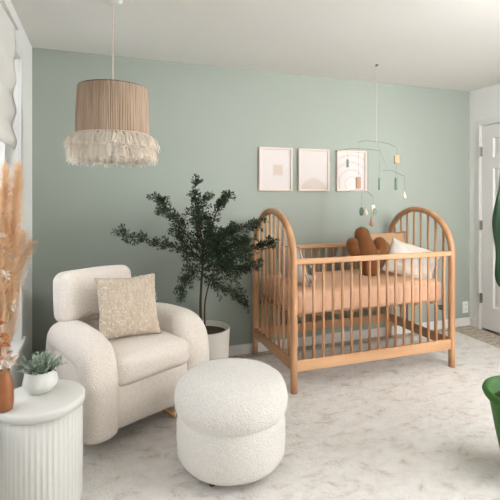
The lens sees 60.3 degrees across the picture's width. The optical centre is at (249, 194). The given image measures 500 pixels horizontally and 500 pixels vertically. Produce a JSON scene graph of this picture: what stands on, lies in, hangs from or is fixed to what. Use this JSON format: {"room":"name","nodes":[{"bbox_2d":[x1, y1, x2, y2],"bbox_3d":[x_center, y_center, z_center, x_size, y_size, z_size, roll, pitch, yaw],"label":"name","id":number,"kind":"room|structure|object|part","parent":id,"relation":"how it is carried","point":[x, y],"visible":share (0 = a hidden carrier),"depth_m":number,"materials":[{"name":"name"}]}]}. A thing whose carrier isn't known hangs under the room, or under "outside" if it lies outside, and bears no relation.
{"room":"bedroom","nodes":[
{"label":"bedroom","id":0,"kind":"room"},
{"bbox_2d":[7,0,31,388],"bbox_3d":[-0.863,0.136,0.862,0.150,2.368,4.595,0,0,-19],"label":"wall","id":1,"kind":"structure","parent":0,"point":[12,154],"depth_m":2.78,"materials":[{"name":"white paint"}]},
{"bbox_2d":[0,37,26,373],"bbox_3d":[-1.156,0.030,1.816,0.145,1.800,1.630,0,0,-19],"label":"window","id":2,"kind":"structure","parent":1,"relation":"in","point":[16,347],"depth_m":2.53,"materials":[{"name":"white"}]},
{"bbox_3d":[-1.201,0.030,1.800,0.050,1.660,1.490,0,0,-19],"label":"sash","id":3,"kind":"part","parent":2,"relation":"part of","materials":[{"name":"white wood"}]},
{"bbox_2d":[0,0,18,148],"bbox_3d":[-1.028,-0.564,1.686,0.042,0.662,1.140,0,0,-19],"label":"roman shade","id":4,"kind":"object","parent":2,"relation":"attached to","point":[9,22],"visible":1,"depth_m":2.02,"materials":[{"name":"white fabric"}]},
{"bbox_3d":[-1.132,0.868,1.824,0.095,0.025,1.630,0,0,-19],"label":"sill","id":5,"kind":"part","parent":2,"relation":"part of","materials":[{"name":"white"}]},
{"bbox_2d":[22,367,58,394],"bbox_3d":[-0.919,0.812,1.888,0.144,0.096,0.144,0,0,-19],"label":"bowl","id":6,"kind":"object","parent":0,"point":[33,383],"depth_m":1.84,"materials":[{"name":"white ceramic"}]},
{"bbox_2d":[32,48,469,359],"bbox_3d":[0.318,0.136,3.785,4.304,2.368,0.150,0,0,-19],"label":"wall","id":7,"kind":"structure","parent":0,"point":[211,123],"depth_m":3.54,"materials":[{"name":"green paint"}]},
{"bbox_2d":[258,147,291,190],"bbox_3d":[0.217,-0.218,3.655,0.303,0.368,0.027,0,0,-19],"label":"picture frame","id":8,"kind":"object","parent":7,"relation":"attached to","point":[274,164],"visible":1,"depth_m":3.65,"materials":[{"name":"beige wood"}]},
{"bbox_2d":[298,148,329,190],"bbox_3d":[0.560,-0.218,3.775,0.300,0.368,0.027,0,0,-19],"label":"picture frame","id":9,"kind":"object","parent":7,"relation":"attached to","point":[313,164],"visible":1,"depth_m":3.77,"materials":[{"name":"beige wood"}]},
{"bbox_2d":[229,317,469,355],"bbox_3d":[0.345,1.279,3.708,4.004,0.082,0.014,0,0,-19],"label":"baseboard","id":10,"kind":"structure","parent":7,"relation":"attached to","point":[239,349],"depth_m":3.85,"materials":[{"name":"white"}]},
{"bbox_2d":[336,150,366,190],"bbox_3d":[0.919,-0.218,3.900,0.310,0.368,0.027,0,0,-19],"label":"picture frame","id":11,"kind":"object","parent":7,"relation":"attached to","point":[347,176],"visible":0.98,"depth_m":3.90,"materials":[{"name":"beige wood"}]},
{"bbox_2d":[462,301,467,312],"bbox_3d":[2.178,1.133,4.348,0.072,0.116,0.011,0,0,-19],"label":"wall outlet","id":12,"kind":"object","parent":7,"relation":"attached to","point":[464,303],"visible":1,"depth_m":4.34,"materials":[{"name":"white plastic"}]},
{"bbox_2d":[10,0,499,91],"bbox_3d":[1.073,-1.098,1.615,4.304,0.100,4.745,0,0,-19],"label":"ceiling","id":13,"kind":"structure","parent":0,"point":[438,44],"depth_m":2.79,"materials":[{"name":"white paint"}]},
{"bbox_2d":[63,0,160,167],"bbox_3d":[-0.735,-0.600,2.302,0.498,0.895,0.500,0,0,16],"label":"pendant lamp","id":14,"kind":"object","parent":13,"relation":"hanging from","point":[112,116],"visible":1,"depth_m":2.14,"materials":[{"name":"beige fabric"}]},
{"bbox_3d":[-0.734,-0.442,2.302,0.379,0.264,0.378,0,0,-19],"label":"lamp shade","id":15,"kind":"part","parent":14,"relation":"part of","materials":[{"name":"beige fabric"}]},
{"bbox_3d":[-0.734,-0.794,2.302,0.005,0.508,0.005,0,0,-42],"label":"cord","id":16,"kind":"part","parent":14,"relation":"part of","materials":[{"name":"beige plastic"}]},
{"bbox_2d":[335,64,405,226],"bbox_3d":[0.979,-0.395,3.443,0.594,1.306,0.162,0,0,-19],"label":"mobile","id":17,"kind":"object","parent":13,"relation":"hanging from","point":[396,157],"visible":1,"depth_m":3.47,"materials":[{"name":"beige"}]},
{"bbox_2d":[229,325,499,357],"bbox_3d":[1.073,1.370,1.615,4.304,0.100,4.745,0,0,-19],"label":"floor","id":18,"kind":"structure","parent":0,"point":[488,336],"depth_m":3.96,"materials":[{"name":"carpet"}]},
{"bbox_2d":[80,331,499,499],"bbox_3d":[0.971,1.314,1.608,3.617,0.011,4.203,0,0,-19],"label":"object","id":19,"kind":"object","parent":18,"relation":"on","point":[417,426],"visible":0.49,"depth_m":2.27,"materials":[{"name":"beige carpet"}]},
{"bbox_2d":[0,379,84,499],"bbox_3d":[-0.889,1.085,1.840,0.344,0.450,0.344,0,0,-19],"label":"side table","id":20,"kind":"object","parent":19,"relation":"on","point":[41,437],"visible":0.94,"depth_m":1.72,"materials":[{"name":"white"}]},
{"bbox_2d":[0,368,13,412],"bbox_3d":[-0.983,0.780,1.721,0.068,0.160,0.068,0,0,-19],"label":"vase","id":21,"kind":"object","parent":20,"relation":"on","point":[6,382],"visible":0.97,"depth_m":1.70,"materials":[{"name":"ceramic"}]},
{"bbox_2d":[0,222,12,368],"bbox_3d":[-1.002,0.432,1.690,0.084,0.756,0.124,0,0,7],"label":"blossom","id":22,"kind":"object","parent":21,"relation":"in","point":[2,234],"visible":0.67,"depth_m":1.71,"materials":[{"name":"beige"}]},
{"bbox_2d":[0,321,12,371],"bbox_3d":[-0.991,0.629,1.710,0.094,0.361,0.071,0,0,21],"label":"blossom","id":23,"kind":"object","parent":21,"relation":"in","point":[3,335],"visible":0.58,"depth_m":1.70,"materials":[{"name":"beige"}]},
{"bbox_2d":[0,162,16,332],"bbox_3d":[-1.003,0.333,1.758,0.105,0.954,0.122,0,0,-19],"label":"pampas grass","id":24,"kind":"object","parent":21,"relation":"in","point":[5,182],"depth_m":1.75,"materials":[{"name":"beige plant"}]},
{"bbox_2d":[0,252,16,370],"bbox_3d":[-0.985,0.518,1.728,0.086,0.583,0.094,0,0,-19],"label":"blossom","id":25,"kind":"object","parent":21,"relation":"in","point":[13,304],"visible":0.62,"depth_m":1.73,"materials":[{"name":"beige plant"}]},
{"bbox_2d":[0,352,18,370],"bbox_3d":[-0.954,0.712,1.709,0.064,0.196,0.074,0,0,44],"label":"blossom","id":26,"kind":"object","parent":21,"relation":"in","point":[7,359],"visible":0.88,"depth_m":1.69,"materials":[{"name":"beige plant"}]},
{"bbox_2d":[3,160,31,351],"bbox_3d":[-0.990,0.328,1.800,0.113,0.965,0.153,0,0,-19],"label":"pampas grass","id":27,"kind":"object","parent":21,"relation":"in","point":[17,204],"depth_m":1.80,"materials":[{"name":"beige plant"}]},
{"bbox_2d":[8,237,37,365],"bbox_3d":[-1.001,0.492,1.843,0.108,0.636,0.238,0,0,5],"label":"pampas grass","id":28,"kind":"object","parent":21,"relation":"in","point":[32,245],"depth_m":1.86,"materials":[{"name":"beige plant"}]},
{"bbox_2d":[14,349,67,394],"bbox_3d":[-0.921,0.773,1.889,0.176,0.173,0.187,0,0,19],"label":"potted plant","id":29,"kind":"object","parent":20,"relation":"on","point":[41,375],"visible":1,"depth_m":1.85,"materials":[{"name":"green plant"}]},
{"bbox_3d":[-0.921,0.735,1.890,0.170,0.083,0.165,0,0,10],"label":"stem","id":30,"kind":"part","parent":29,"relation":"part of","materials":[{"name":"green plant"}]},
{"bbox_2d":[46,265,209,444],"bbox_3d":[-0.760,0.876,2.599,0.757,0.856,0.801,0,0,44],"label":"armchair","id":31,"kind":"object","parent":19,"relation":"on","point":[126,380],"visible":0.8,"depth_m":2.35,"materials":[{"name":"fabric"}]},
{"bbox_3d":[-0.963,1.024,2.387,0.151,0.403,0.508,0,0,-41],"label":"panel","id":32,"kind":"part","parent":31,"relation":"part of","materials":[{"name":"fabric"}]},
{"bbox_3d":[-0.962,0.971,2.398,0.207,0.511,0.752,0,0,-40],"label":"armrest","id":33,"kind":"part","parent":31,"relation":"part of","materials":[{"name":"fabric"}]},
{"bbox_3d":[-0.960,0.890,2.736,0.242,0.443,0.443,-12,-9,43],"label":"backrest","id":34,"kind":"part","parent":31,"relation":"part of","materials":[{"name":"fabric"}]},
{"bbox_2d":[94,272,160,340],"bbox_3d":[-0.711,0.652,2.519,0.368,0.352,0.174,0,0,-31],"label":"throw pillow","id":35,"kind":"object","parent":31,"relation":"on","point":[127,306],"visible":0.99,"depth_m":2.48,"materials":[{"name":"beige fabric"}]},
{"bbox_2d":[109,329,188,385],"bbox_3d":[-0.704,0.919,2.546,0.601,0.188,0.480,0,0,44],"label":"seat cushion","id":36,"kind":"object","parent":31,"relation":"on","point":[145,359],"depth_m":2.37,"materials":[{"name":"fabric"}]},
{"bbox_3d":[-0.748,1.095,2.587,0.638,0.253,0.503,0,0,44],"label":"seat","id":37,"kind":"part","parent":31,"relation":"part of","materials":[{"name":"fabric"}]},
{"bbox_3d":[-0.568,0.971,2.809,0.752,0.511,0.207,0,0,38],"label":"armrest","id":38,"kind":"part","parent":31,"relation":"part of","materials":[{"name":"fabric"}]},
{"bbox_2d":[111,174,278,360],"bbox_3d":[-0.385,0.578,2.985,1.117,1.463,0.511,0,0,-19],"label":"potted tree","id":39,"kind":"object","parent":19,"relation":"on","point":[218,332],"visible":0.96,"depth_m":2.95,"materials":[{"name":"green plant"}]},
{"bbox_3d":[-0.312,1.119,3.015,0.340,0.382,0.340,0,0,-19],"label":"planter","id":40,"kind":"part","parent":39,"relation":"part of","materials":[{"name":"beige ceramic"}]},
{"bbox_2d":[174,358,287,486],"bbox_3d":[-0.090,1.079,2.108,0.554,0.461,0.554,0,0,-19],"label":"ottoman","id":41,"kind":"object","parent":19,"relation":"on","point":[230,431],"visible":1,"depth_m":1.90,"materials":[{"name":"white fabric"}]},
{"bbox_2d":[174,358,287,436],"bbox_3d":[-0.090,0.948,2.108,0.554,0.199,0.554,0,0,-19],"label":"cushion","id":42,"kind":"object","parent":41,"relation":"on","point":[224,397],"depth_m":1.92,"materials":[{"name":"white fabric"}]},
{"bbox_2d":[252,206,454,393],"bbox_3d":[0.791,0.703,3.419,1.368,1.213,0.799,0,0,-19],"label":"crib","id":43,"kind":"object","parent":19,"relation":"on","point":[440,342],"visible":0.88,"depth_m":3.13,"materials":[{"name":"brown wood"}]},
{"bbox_3d":[0.167,1.132,3.201,0.022,0.075,0.733,0,0,-19],"label":"rail","id":44,"kind":"part","parent":43,"relation":"part of","materials":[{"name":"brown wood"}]},
{"bbox_3d":[0.667,0.445,3.774,1.302,0.038,0.030,0,0,-19],"label":"rail","id":45,"kind":"part","parent":43,"relation":"part of","materials":[{"name":"brown wood"}]},
{"bbox_3d":[0.667,1.134,3.774,1.302,0.075,0.024,0,0,-19],"label":"rail","id":46,"kind":"part","parent":43,"relation":"part of","materials":[{"name":"brown wood"}]},
{"bbox_2d":[264,269,440,314],"bbox_3d":[0.791,0.739,3.419,1.253,0.186,0.670,0,0,-19],"label":"mattress","id":47,"kind":"object","parent":43,"relation":"in","point":[328,274],"visible":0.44,"depth_m":3.15,"materials":[{"name":"brown fabric"}]},
{"bbox_2d":[276,243,309,286],"bbox_3d":[0.301,0.507,3.176,0.130,0.289,0.364,0,0,-25],"label":"throw pillow","id":48,"kind":"object","parent":47,"relation":"on","point":[299,256],"visible":0.41,"depth_m":3.06,"materials":[{"name":"beige fabric"}]},
{"bbox_2d":[307,264,316,282],"bbox_3d":[0.445,0.575,3.176,0.090,0.144,0.083,0,0,16],"label":"bunny","id":49,"kind":"object","parent":47,"relation":"on","point":[309,274],"visible":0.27,"depth_m":3.16,"materials":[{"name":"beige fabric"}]},
{"bbox_2d":[346,227,387,275],"bbox_3d":[0.955,0.457,3.520,0.327,0.391,0.181,0,0,1],"label":"plush","id":50,"kind":"object","parent":47,"relation":"on","point":[362,244],"visible":0.82,"depth_m":3.47},
{"bbox_3d":[0.874,0.436,3.520,0.166,0.169,0.113,0,0,1],"label":"cactus arm","id":51,"kind":"part","parent":50,"relation":"part of"},
{"bbox_3d":[1.031,0.437,3.494,0.173,0.192,0.114,0,0,1],"label":"cactus arm","id":52,"kind":"part","parent":50,"relation":"part of"},
{"bbox_2d":[370,231,405,268],"bbox_3d":[1.187,0.480,3.726,0.400,0.326,0.148,0,0,-6],"label":"throw pillow","id":53,"kind":"object","parent":47,"relation":"on","point":[388,237],"visible":0.16,"depth_m":3.74,"materials":[{"name":"brown fabric"}]},
{"bbox_2d":[380,237,439,278],"bbox_3d":[1.298,0.537,3.467,0.459,0.380,0.206,0,0,25],"label":"throw pillow","id":54,"kind":"object","parent":47,"relation":"on","point":[398,246],"visible":0.59,"depth_m":3.44,"materials":[{"name":"beige fabric"}]},
{"bbox_3d":[0.914,0.445,3.063,1.302,0.038,0.030,0,0,-19],"label":"rail","id":55,"kind":"part","parent":43,"relation":"part of","materials":[{"name":"brown wood"}]},
{"bbox_3d":[0.914,1.134,3.063,1.302,0.075,0.024,0,0,-19],"label":"rail","id":56,"kind":"part","parent":43,"relation":"part of","materials":[{"name":"brown wood"}]},
{"bbox_3d":[1.415,1.132,3.636,0.022,0.075,0.733,0,0,-19],"label":"rail","id":57,"kind":"part","parent":43,"relation":"part of","materials":[{"name":"brown wood"}]},
{"bbox_2d":[482,176,499,447],"bbox_3d":[1.381,0.434,2.010,0.551,1.752,0.432,0,0,12],"label":"potted plant","id":58,"kind":"object","parent":19,"relation":"on","point":[490,386],"visible":1,"depth_m":1.99,"materials":[{"name":"green plant"}]},
{"bbox_3d":[1.334,1.119,2.020,0.432,0.382,0.432,0,0,-19],"label":"pot","id":59,"kind":"part","parent":58,"relation":"part of","materials":[{"name":"green plastic"}]},
{"bbox_2d":[470,84,499,328],"bbox_3d":[3.060,0.136,2.228,0.150,2.368,4.595,0,0,-19],"label":"wall","id":60,"kind":"structure","parent":0,"point":[484,102],"depth_m":4.32,"materials":[{"name":"white paint"}]},
{"bbox_2d":[470,317,475,326],"bbox_3d":[2.244,1.279,4.320,0.014,0.082,0.078,0,0,-19],"label":"baseboard","id":61,"kind":"structure","parent":60,"relation":"attached to","point":[472,320],"depth_m":4.32,"materials":[{"name":"white"}]},
{"bbox_2d":[476,116,499,328],"bbox_3d":[2.411,0.290,3.832,0.020,2.060,0.952,0,0,-19],"label":"trim","id":62,"kind":"structure","parent":60,"relation":"attached to","point":[479,123],"depth_m":4.24,"materials":[{"name":"white"}]},
{"bbox_2d":[480,123,499,332],"bbox_3d":[2.389,0.312,3.829,0.132,1.972,0.834,0,0,-19],"label":"door","id":63,"kind":"structure","parent":60,"relation":"in","point":[490,149],"depth_m":4.14,"materials":[{"name":"white paint"}]},
{"bbox_3d":[2.363,-0.455,3.993,0.012,0.190,0.236,0,0,-19],"label":"panel","id":64,"kind":"part","parent":63,"relation":"part of","materials":[{"name":"white paint"}]},
{"bbox_3d":[2.363,0.030,3.993,0.012,0.580,0.236,0,0,-19],"label":"panel","id":65,"kind":"part","parent":63,"relation":"part of","materials":[{"name":"white paint"}]},
{"bbox_3d":[2.363,0.770,3.993,0.012,0.620,0.236,0,0,-19],"label":"panel","id":66,"kind":"part","parent":63,"relation":"part of","materials":[{"name":"white paint"}]}
]}

